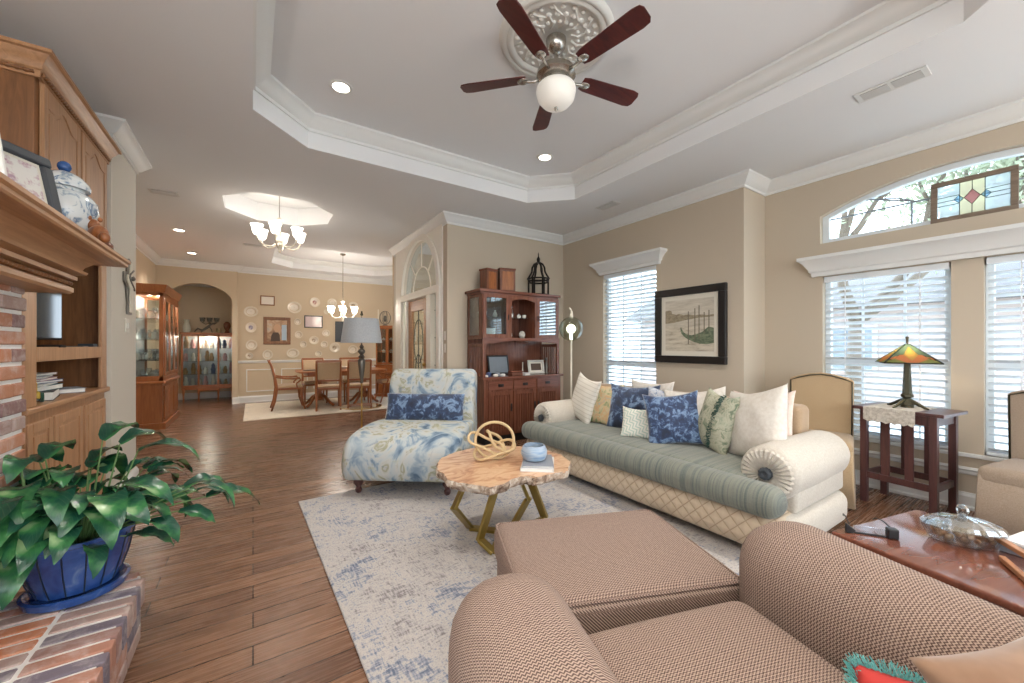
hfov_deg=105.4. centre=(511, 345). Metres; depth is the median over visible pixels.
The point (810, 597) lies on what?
armchair
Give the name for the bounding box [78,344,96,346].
media box
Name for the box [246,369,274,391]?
trim
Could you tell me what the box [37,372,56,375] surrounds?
book
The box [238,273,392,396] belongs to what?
wall
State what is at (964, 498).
baseboard
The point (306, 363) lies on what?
dining chair
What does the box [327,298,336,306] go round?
plate
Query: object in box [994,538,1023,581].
book stand
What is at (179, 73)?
ceiling
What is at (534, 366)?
picture
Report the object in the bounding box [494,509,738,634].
ottoman
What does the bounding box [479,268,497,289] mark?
wooden box
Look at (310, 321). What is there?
picture
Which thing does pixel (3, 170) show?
canvas
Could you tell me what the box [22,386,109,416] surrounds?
countertop
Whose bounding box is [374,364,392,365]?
countertop
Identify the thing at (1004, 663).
throw pillow
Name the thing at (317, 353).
plate
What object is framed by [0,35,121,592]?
tall cabinet
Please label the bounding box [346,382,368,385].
seat cushion
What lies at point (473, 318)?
glass shelf
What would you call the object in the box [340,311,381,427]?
floor lamp
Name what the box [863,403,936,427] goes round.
doily
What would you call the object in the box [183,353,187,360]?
figurine
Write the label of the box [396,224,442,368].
door frame
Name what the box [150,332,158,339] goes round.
plate stack
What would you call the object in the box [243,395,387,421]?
area rug
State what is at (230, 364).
figurine
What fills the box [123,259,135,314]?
wall cross
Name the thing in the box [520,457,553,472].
magazine
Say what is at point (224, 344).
figurine
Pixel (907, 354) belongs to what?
table lamp
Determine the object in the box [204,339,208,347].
figurine
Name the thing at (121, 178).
wall pier
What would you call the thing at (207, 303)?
wall niche
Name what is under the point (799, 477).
sofa
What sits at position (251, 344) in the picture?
plate
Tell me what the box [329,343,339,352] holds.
plate
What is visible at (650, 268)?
window blind
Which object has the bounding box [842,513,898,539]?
eyeglasses
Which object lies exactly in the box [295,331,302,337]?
plate
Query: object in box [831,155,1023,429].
tree
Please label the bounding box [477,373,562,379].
countertop
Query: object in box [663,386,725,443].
throw pillow
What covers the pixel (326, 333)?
plate
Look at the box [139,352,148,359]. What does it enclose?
plate stack
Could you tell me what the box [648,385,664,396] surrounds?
throw pillow
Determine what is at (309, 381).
seat cushion
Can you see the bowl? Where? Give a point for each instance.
(531, 451)
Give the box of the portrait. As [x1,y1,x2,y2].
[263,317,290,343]
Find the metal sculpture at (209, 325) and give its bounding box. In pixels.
[194,323,214,332]
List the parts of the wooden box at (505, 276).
lid, panel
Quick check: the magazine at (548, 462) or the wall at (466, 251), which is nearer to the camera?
the magazine at (548, 462)
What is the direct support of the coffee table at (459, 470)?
on the area rug at (399, 565)
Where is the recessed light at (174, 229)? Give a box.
[172,228,186,231]
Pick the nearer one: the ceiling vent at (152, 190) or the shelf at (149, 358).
the ceiling vent at (152, 190)
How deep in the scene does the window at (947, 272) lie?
3.42 m
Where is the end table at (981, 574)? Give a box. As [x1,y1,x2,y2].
[831,510,1023,616]
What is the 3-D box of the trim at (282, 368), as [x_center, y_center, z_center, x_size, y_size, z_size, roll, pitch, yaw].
[-5.197,0.785,9.326,0.560,0.510,0.017,0,0,-34]
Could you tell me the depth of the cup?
5.50 m
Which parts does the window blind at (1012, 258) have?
rail, head rail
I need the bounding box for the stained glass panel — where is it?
[930,164,1018,223]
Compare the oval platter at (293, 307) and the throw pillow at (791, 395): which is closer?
the throw pillow at (791, 395)
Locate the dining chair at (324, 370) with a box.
[315,360,341,411]
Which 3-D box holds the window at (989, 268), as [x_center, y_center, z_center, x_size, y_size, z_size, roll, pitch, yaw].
[3.946,0.080,2.699,0.060,1.520,0.850,0,0,-34]
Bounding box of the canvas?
[0,136,6,175]
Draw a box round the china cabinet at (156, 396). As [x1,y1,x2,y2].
[136,283,181,429]
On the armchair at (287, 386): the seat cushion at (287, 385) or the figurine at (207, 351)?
the seat cushion at (287, 385)
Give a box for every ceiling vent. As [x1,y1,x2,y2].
[148,188,179,196]
[243,243,262,246]
[595,201,620,209]
[853,65,931,102]
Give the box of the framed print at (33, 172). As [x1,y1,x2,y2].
[1,139,62,213]
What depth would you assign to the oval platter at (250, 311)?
8.83 m
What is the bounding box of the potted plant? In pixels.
[0,421,259,613]
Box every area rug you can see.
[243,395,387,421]
[298,474,741,682]
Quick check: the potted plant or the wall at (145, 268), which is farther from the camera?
the wall at (145, 268)
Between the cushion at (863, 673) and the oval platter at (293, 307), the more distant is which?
the oval platter at (293, 307)
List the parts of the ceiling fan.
blade, blade, blade arm, blade, blade arm, light globe, blade arm, blade arm, blade, blade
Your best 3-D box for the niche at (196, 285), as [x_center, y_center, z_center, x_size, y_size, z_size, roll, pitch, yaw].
[-7.137,-1.480,8.921,1.260,0.080,1.440,0,0,-34]
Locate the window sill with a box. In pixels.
[854,435,1005,461]
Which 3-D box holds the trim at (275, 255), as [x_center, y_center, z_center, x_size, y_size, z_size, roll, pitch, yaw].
[-3.600,-1.940,8.413,2.650,0.100,2.300,0,0,-34]
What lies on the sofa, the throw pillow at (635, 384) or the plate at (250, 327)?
the throw pillow at (635, 384)
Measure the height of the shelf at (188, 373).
0.006 m
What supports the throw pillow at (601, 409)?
on the sofa
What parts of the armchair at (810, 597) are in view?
arm, arm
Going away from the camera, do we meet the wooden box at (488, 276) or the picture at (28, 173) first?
the picture at (28, 173)
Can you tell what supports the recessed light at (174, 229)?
in the ceiling at (179, 73)
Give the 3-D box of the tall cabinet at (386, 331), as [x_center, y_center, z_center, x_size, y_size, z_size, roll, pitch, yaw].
[-3.078,0.385,9.953,0.740,1.790,0.440,0,0,16]
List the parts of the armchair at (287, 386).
leg, leg, arm, arm, seat rail, leg, leg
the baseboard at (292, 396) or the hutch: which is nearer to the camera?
the hutch
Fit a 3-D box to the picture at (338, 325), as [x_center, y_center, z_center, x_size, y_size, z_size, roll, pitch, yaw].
[-4.292,-0.361,9.918,0.378,0.517,0.025,0,0,-34]
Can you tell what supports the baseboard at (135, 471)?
attached to the wall at (145, 268)
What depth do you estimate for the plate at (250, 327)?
8.83 m
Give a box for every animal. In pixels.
[87,216,110,242]
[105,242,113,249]
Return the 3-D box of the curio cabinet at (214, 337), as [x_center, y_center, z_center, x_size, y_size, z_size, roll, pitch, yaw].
[-7.148,0.486,9.208,1.020,1.593,0.430,0,0,-34]
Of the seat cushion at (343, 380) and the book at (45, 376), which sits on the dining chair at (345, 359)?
the seat cushion at (343, 380)
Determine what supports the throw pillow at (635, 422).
on the sofa
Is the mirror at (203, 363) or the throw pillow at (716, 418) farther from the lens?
the mirror at (203, 363)
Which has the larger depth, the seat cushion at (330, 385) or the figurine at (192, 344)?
the figurine at (192, 344)
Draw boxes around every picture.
[4,154,44,201]
[260,295,274,305]
[267,320,286,341]
[304,315,322,327]
[335,321,343,341]
[489,357,507,372]
[531,363,540,369]
[655,282,727,364]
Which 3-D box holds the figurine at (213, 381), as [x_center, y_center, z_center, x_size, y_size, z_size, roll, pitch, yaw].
[-7.122,0.822,9.302,0.100,0.255,0.095,0,0,-34]
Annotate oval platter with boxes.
[244,306,257,316]
[286,348,298,357]
[287,302,300,312]
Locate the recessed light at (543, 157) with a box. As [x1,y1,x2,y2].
[537,153,552,161]
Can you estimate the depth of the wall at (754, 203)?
4.15 m
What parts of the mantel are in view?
rope moulding, bed moulding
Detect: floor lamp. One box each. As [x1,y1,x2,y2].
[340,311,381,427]
[559,307,582,398]
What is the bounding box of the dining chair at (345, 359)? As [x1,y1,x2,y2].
[339,357,364,401]
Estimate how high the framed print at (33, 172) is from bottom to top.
0.286 m
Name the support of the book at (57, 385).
on the book at (49, 395)
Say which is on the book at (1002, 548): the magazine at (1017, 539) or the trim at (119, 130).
the magazine at (1017, 539)
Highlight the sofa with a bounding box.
[522,383,849,543]
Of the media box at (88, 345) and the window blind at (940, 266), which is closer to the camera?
the media box at (88, 345)
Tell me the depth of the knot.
2.73 m
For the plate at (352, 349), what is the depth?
10.04 m
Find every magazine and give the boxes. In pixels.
[37,382,57,386]
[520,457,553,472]
[522,454,553,467]
[1005,531,1023,546]
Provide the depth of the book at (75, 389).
2.62 m
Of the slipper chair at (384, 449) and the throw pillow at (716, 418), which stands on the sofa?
the throw pillow at (716, 418)
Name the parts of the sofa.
arm, backrest, arm, arm panel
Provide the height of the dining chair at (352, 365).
1.000 m
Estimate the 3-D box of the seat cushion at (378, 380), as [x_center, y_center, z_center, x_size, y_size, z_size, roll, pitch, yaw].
[-2.861,0.802,9.084,0.441,0.065,0.526,0,0,-34]
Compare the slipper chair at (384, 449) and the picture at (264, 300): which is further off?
the picture at (264, 300)
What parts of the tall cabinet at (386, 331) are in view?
door, glass door, glass door, door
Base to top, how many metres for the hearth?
0.244 m
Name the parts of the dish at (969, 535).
lid, dish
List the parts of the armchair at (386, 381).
leg, arm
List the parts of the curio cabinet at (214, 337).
leg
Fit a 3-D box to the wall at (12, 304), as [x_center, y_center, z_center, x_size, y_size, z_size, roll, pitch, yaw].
[-1.934,0.362,0.673,0.803,1.364,2.022,0,0,-34]
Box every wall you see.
[0,283,26,487]
[136,249,167,375]
[156,265,237,396]
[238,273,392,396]
[393,254,435,371]
[394,241,425,369]
[443,224,562,399]
[563,187,743,399]
[744,187,764,393]
[765,121,1023,493]
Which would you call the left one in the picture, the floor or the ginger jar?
the ginger jar
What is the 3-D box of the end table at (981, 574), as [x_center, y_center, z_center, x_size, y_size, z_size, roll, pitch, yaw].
[1.565,0.980,1.173,0.550,0.600,0.770,0,0,-21]
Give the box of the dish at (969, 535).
[919,504,1009,549]
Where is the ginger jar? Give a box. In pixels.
[52,161,99,230]
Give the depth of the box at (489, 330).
5.29 m
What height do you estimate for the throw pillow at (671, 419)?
0.469 m
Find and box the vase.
[182,319,190,331]
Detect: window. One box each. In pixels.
[607,270,655,384]
[823,147,1023,242]
[825,269,950,444]
[986,264,1023,453]
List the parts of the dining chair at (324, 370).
leg, seat rail, leg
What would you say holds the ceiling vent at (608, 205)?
in the ceiling at (179, 73)
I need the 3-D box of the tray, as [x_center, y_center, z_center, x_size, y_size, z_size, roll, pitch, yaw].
[-1.927,0.773,4.998,0.506,0.014,0.506,0,0,-34]
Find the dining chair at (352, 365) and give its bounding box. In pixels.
[346,359,371,404]
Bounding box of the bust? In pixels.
[223,322,230,332]
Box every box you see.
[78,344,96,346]
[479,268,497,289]
[487,328,495,333]
[497,268,515,290]
[508,370,522,375]
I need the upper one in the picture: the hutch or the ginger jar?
the ginger jar
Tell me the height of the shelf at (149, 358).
0.008 m
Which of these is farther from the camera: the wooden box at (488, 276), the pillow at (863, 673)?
the wooden box at (488, 276)
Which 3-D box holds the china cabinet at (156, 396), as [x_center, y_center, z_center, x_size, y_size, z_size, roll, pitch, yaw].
[-5.920,0.170,6.465,0.510,2.220,1.500,0,0,-34]
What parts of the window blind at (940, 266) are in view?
head rail, rail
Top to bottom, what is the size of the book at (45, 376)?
0.014 m
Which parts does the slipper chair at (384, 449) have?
leg, seat, backrest, leg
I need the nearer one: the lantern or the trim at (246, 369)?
the lantern
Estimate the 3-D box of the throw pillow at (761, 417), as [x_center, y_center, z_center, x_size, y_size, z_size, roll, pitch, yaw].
[1.736,0.550,2.787,0.233,0.602,0.610,0,0,-13]
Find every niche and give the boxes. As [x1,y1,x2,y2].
[171,286,231,393]
[183,284,215,287]
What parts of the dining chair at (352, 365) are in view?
leg, seat rail, leg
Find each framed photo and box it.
[487,355,509,374]
[527,360,544,373]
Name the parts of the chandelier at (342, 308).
lamp shade, lamp shade, lamp shade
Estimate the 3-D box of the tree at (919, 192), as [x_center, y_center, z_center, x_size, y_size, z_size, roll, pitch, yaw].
[10.424,-1.450,6.877,6.706,6.169,4.501,0,0,-2]
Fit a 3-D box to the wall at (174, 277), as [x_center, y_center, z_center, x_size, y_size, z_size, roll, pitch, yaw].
[-6.667,-0.250,8.303,1.360,3.060,0.110,0,0,-34]
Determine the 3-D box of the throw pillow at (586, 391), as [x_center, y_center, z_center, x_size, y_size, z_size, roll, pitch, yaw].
[0.778,0.565,4.214,0.174,0.550,0.567,0,0,-18]
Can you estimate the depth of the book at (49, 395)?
2.25 m
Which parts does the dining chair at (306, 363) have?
leg, leg, seat rail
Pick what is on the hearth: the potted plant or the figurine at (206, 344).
the potted plant
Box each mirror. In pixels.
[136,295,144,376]
[183,336,231,385]
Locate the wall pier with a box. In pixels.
[104,154,135,486]
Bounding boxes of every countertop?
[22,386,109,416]
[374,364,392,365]
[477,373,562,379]
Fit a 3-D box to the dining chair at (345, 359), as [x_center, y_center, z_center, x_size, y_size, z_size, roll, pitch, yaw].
[-3.785,0.775,9.224,0.482,1.000,0.607,0,0,-34]
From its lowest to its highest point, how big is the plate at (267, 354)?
0.226 m
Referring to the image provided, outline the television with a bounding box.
[37,293,61,339]
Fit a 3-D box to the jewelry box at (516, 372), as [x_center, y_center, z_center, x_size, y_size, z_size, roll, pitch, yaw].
[0.048,0.371,5.350,0.190,0.065,0.110,0,0,-34]
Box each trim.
[94,112,392,285]
[238,358,375,362]
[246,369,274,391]
[253,0,951,190]
[273,248,392,270]
[281,368,307,388]
[389,98,1023,256]
[589,247,666,275]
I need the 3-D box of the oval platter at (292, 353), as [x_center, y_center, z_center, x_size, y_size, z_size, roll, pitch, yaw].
[-5.222,0.170,9.291,0.270,0.224,0.022,0,0,-34]
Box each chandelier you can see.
[250,196,305,252]
[327,253,357,320]
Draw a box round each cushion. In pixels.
[278,383,302,387]
[302,380,326,383]
[318,383,338,387]
[342,378,359,381]
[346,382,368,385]
[377,379,389,382]
[588,601,855,682]
[851,664,913,682]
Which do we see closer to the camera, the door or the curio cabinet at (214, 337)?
the door
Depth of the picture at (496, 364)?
5.59 m
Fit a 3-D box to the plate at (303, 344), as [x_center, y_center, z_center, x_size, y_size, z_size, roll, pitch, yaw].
[-5.039,-0.040,9.413,0.150,0.160,0.022,0,0,-34]
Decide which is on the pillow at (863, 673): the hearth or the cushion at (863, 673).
the cushion at (863, 673)
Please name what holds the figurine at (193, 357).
on the curio cabinet at (214, 337)
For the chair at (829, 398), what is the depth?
3.46 m
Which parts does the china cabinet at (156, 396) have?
case frame, waist moulding, cornice, door, glass door, raised panel, door, raised panel, glass door, door, raised panel, glass door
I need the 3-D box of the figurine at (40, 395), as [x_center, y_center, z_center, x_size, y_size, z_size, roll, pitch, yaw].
[-2.677,0.259,2.170,0.113,0.110,0.084,0,0,34]
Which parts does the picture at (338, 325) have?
frame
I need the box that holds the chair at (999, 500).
[973,390,1023,535]
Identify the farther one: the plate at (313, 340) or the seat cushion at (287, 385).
the plate at (313, 340)
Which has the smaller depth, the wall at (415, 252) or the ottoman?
the ottoman
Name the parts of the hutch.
frame, glass door, drawer, door, panel, arched rail, open frame, drawer, door, drawer, door, glass door, frame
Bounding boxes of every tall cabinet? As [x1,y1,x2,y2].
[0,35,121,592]
[374,326,392,396]
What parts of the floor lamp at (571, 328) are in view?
bulb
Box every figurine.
[37,391,43,401]
[183,336,188,347]
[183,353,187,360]
[183,377,188,385]
[190,339,194,347]
[191,353,195,360]
[191,363,195,373]
[203,367,207,373]
[203,376,207,384]
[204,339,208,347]
[205,350,208,360]
[209,353,213,360]
[211,363,215,373]
[211,375,215,384]
[222,340,226,347]
[223,353,227,360]
[229,362,231,372]
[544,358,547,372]
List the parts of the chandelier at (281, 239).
lamp shade, lamp shade, arm, lamp shade, lamp shade, arm, lamp shade, lamp shade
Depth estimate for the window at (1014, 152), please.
3.38 m
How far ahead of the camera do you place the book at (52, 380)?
2.35 m
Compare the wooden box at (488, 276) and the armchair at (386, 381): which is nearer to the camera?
the wooden box at (488, 276)
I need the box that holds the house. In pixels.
[626,261,1023,418]
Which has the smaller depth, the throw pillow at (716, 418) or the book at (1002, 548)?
the book at (1002, 548)
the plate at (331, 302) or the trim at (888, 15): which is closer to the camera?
the trim at (888, 15)
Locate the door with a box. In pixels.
[408,298,425,368]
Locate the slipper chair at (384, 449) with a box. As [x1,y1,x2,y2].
[341,368,476,494]
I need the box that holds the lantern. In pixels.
[527,253,549,293]
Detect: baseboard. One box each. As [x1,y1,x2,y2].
[119,466,138,486]
[178,391,231,399]
[232,389,374,403]
[855,469,975,510]
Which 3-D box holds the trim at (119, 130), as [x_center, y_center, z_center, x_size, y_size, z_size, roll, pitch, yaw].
[-3.000,-1.705,6.921,5.940,0.130,6.450,0,0,-34]
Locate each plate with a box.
[125,319,129,332]
[245,322,255,332]
[245,352,252,358]
[246,340,256,349]
[262,350,272,359]
[294,318,300,324]
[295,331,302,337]
[300,341,306,347]
[309,336,318,343]
[310,297,319,306]
[315,351,321,356]
[320,341,327,347]
[322,330,329,336]
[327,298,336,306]
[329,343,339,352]
[348,345,357,353]
[349,302,357,307]
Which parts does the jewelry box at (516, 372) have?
lid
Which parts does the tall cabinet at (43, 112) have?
door, raised panel, rope moulding, door, crown, raised panel, frame, door, panel, raised panel, door, door, raised panel, raised panel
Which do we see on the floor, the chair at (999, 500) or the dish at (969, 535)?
the chair at (999, 500)
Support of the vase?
on the curio cabinet at (214, 337)
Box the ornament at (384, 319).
[379,311,390,325]
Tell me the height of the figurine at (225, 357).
0.180 m
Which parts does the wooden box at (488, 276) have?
lid, panel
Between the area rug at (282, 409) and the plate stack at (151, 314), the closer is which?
the plate stack at (151, 314)
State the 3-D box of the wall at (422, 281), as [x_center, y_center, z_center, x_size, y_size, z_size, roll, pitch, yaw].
[-1.316,-0.250,7.829,2.130,3.060,0.100,0,0,-34]
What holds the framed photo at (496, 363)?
on the hutch
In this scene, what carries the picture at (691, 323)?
attached to the wall at (703, 240)
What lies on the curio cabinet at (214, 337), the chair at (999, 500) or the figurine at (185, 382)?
the figurine at (185, 382)
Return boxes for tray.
[340,403,381,409]
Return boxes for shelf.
[136,318,171,322]
[136,339,172,340]
[136,358,172,360]
[183,373,229,374]
[471,316,550,320]
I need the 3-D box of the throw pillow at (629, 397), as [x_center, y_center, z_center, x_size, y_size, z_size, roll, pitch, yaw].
[1.165,0.590,3.774,0.510,0.446,0.199,0,0,40]
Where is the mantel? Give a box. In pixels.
[0,172,130,293]
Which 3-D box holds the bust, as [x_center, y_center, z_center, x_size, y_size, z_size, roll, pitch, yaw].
[-6.851,-0.446,9.376,0.140,0.270,0.140,0,0,-34]
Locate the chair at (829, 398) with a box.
[790,372,855,509]
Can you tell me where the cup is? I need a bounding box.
[519,331,524,337]
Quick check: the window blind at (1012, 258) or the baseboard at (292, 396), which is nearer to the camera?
the window blind at (1012, 258)
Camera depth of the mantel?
1.48 m
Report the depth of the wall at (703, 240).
4.69 m
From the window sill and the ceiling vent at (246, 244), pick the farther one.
the ceiling vent at (246, 244)
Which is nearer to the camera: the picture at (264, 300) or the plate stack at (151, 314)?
the plate stack at (151, 314)
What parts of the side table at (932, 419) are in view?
leg, rail, leg, rail, rail, rail, leg, rail, rail, leg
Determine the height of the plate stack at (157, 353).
0.120 m
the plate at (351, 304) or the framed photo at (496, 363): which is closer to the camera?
the framed photo at (496, 363)
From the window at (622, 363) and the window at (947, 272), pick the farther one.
the window at (622, 363)
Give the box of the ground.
[612,356,1007,449]
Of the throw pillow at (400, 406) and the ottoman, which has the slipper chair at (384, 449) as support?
the throw pillow at (400, 406)
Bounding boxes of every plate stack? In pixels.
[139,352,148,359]
[148,311,157,318]
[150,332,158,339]
[152,352,158,357]
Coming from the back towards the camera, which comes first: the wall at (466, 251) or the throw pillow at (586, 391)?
the wall at (466, 251)
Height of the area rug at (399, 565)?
0.012 m
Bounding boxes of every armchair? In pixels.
[267,359,305,410]
[375,371,392,402]
[448,521,1023,682]
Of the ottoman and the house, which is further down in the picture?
the ottoman
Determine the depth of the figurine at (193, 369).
9.04 m
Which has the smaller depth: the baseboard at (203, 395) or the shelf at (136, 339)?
the shelf at (136, 339)
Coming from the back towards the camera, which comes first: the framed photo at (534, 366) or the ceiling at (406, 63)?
the framed photo at (534, 366)
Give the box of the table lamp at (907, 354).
[875,336,943,409]
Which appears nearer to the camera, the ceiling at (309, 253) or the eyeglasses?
the eyeglasses
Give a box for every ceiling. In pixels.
[0,0,1023,279]
[240,192,316,208]
[271,0,884,175]
[277,247,392,266]
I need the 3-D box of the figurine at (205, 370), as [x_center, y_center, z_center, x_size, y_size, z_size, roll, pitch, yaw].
[-7.207,0.571,9.179,0.100,0.158,0.095,0,0,-34]
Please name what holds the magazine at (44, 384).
on the book at (57, 385)
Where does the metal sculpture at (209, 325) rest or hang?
on the curio cabinet at (214, 337)
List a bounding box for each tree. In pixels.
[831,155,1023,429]
[857,161,1022,227]
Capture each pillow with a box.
[385,393,464,419]
[572,372,601,423]
[590,385,623,424]
[606,383,660,427]
[620,406,648,438]
[632,379,673,390]
[642,390,702,443]
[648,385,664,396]
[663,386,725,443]
[698,388,739,454]
[728,384,787,455]
[734,390,795,435]
[841,652,925,682]
[909,636,1023,682]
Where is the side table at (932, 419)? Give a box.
[852,402,967,515]
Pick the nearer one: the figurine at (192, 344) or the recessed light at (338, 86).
the recessed light at (338, 86)
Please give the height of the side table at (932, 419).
0.784 m
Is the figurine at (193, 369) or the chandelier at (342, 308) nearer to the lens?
the chandelier at (342, 308)
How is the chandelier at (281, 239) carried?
hanging from the ceiling at (258, 197)
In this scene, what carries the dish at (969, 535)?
on the end table at (981, 574)
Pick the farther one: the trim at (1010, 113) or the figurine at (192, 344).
the figurine at (192, 344)
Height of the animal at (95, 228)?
0.135 m
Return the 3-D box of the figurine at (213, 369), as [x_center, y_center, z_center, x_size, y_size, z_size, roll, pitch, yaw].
[-7.062,0.531,9.215,0.100,0.239,0.095,0,0,-34]
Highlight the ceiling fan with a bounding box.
[460,0,650,130]
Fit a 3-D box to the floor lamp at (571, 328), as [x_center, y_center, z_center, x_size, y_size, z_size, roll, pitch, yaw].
[0.760,0.391,5.019,0.310,1.778,0.310,0,0,-34]
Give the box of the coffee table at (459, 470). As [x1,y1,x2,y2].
[436,446,571,554]
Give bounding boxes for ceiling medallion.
[499,0,613,77]
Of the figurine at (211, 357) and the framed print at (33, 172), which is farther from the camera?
the figurine at (211, 357)
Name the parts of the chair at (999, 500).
seat, backrest, nailhead trim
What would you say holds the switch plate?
attached to the wall pier
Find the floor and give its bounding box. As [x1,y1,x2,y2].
[123,394,973,682]
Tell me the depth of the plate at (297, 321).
9.35 m
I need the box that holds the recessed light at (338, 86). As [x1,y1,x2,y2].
[328,79,352,94]
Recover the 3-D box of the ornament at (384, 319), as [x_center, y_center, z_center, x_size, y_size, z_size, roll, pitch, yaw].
[-3.205,-0.699,9.852,0.270,0.376,0.270,0,0,-11]
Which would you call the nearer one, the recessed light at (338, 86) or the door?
the recessed light at (338, 86)
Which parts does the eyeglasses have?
frame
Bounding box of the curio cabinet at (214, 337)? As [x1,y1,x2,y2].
[180,332,231,402]
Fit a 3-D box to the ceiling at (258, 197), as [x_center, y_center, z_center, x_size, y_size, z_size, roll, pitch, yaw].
[-3.042,-2.060,5.122,1.400,0.080,1.400,0,0,-34]
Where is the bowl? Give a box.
[521,442,546,461]
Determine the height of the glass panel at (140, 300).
1.380 m
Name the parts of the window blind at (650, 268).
head rail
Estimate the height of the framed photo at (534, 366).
0.198 m
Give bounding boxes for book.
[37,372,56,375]
[37,375,52,378]
[37,376,57,381]
[37,379,62,383]
[37,383,63,391]
[37,389,59,400]
[59,386,85,393]
[999,544,1023,556]
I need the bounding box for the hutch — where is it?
[465,288,562,444]
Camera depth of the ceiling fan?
2.49 m
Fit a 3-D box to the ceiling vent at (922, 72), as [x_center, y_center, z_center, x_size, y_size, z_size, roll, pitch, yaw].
[2.567,-1.763,2.641,0.150,0.014,0.360,0,0,-34]
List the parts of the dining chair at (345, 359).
leg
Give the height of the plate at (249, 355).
0.148 m
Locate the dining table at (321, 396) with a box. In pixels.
[295,367,386,407]
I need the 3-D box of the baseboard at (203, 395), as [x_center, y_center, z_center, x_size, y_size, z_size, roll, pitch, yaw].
[-7.527,1.205,9.508,1.260,0.150,0.030,0,0,-34]
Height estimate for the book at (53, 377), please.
0.014 m
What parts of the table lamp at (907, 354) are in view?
glass pane, glass pane, glass pane, stem, shade frame, glass pane, glass pane, glass pane, glass pane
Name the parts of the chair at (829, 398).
nailhead trim, backrest, seat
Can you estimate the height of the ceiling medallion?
0.033 m
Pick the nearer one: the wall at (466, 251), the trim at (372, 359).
the wall at (466, 251)
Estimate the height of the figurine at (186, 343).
0.277 m
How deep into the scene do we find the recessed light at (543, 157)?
4.23 m
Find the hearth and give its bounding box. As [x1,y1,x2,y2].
[0,572,144,682]
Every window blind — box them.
[604,265,655,385]
[824,262,950,448]
[986,253,1023,457]
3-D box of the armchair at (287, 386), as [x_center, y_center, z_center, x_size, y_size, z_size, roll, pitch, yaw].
[-4.584,0.775,7.928,0.657,1.000,0.636,0,0,-34]
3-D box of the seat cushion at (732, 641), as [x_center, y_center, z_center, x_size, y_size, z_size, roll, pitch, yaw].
[0.587,0.908,0.801,0.642,0.235,0.882,0,0,-17]
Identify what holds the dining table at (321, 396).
on the area rug at (282, 409)
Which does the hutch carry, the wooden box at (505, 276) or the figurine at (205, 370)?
the wooden box at (505, 276)
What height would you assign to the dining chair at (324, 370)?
1.000 m
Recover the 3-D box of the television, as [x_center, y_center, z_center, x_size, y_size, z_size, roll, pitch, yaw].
[-3.005,-0.271,2.330,0.170,0.560,0.800,0,0,-20]
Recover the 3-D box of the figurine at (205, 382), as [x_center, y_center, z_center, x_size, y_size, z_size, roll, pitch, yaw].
[-7.190,0.822,9.152,0.100,0.255,0.095,0,0,-34]
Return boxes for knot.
[467,421,515,460]
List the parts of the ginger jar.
knob, lid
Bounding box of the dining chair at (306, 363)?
[301,358,327,402]
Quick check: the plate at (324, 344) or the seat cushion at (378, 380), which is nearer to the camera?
the seat cushion at (378, 380)
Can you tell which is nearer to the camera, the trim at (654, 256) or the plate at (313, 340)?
the trim at (654, 256)
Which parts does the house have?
pane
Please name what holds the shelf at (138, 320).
attached to the china cabinet at (156, 396)

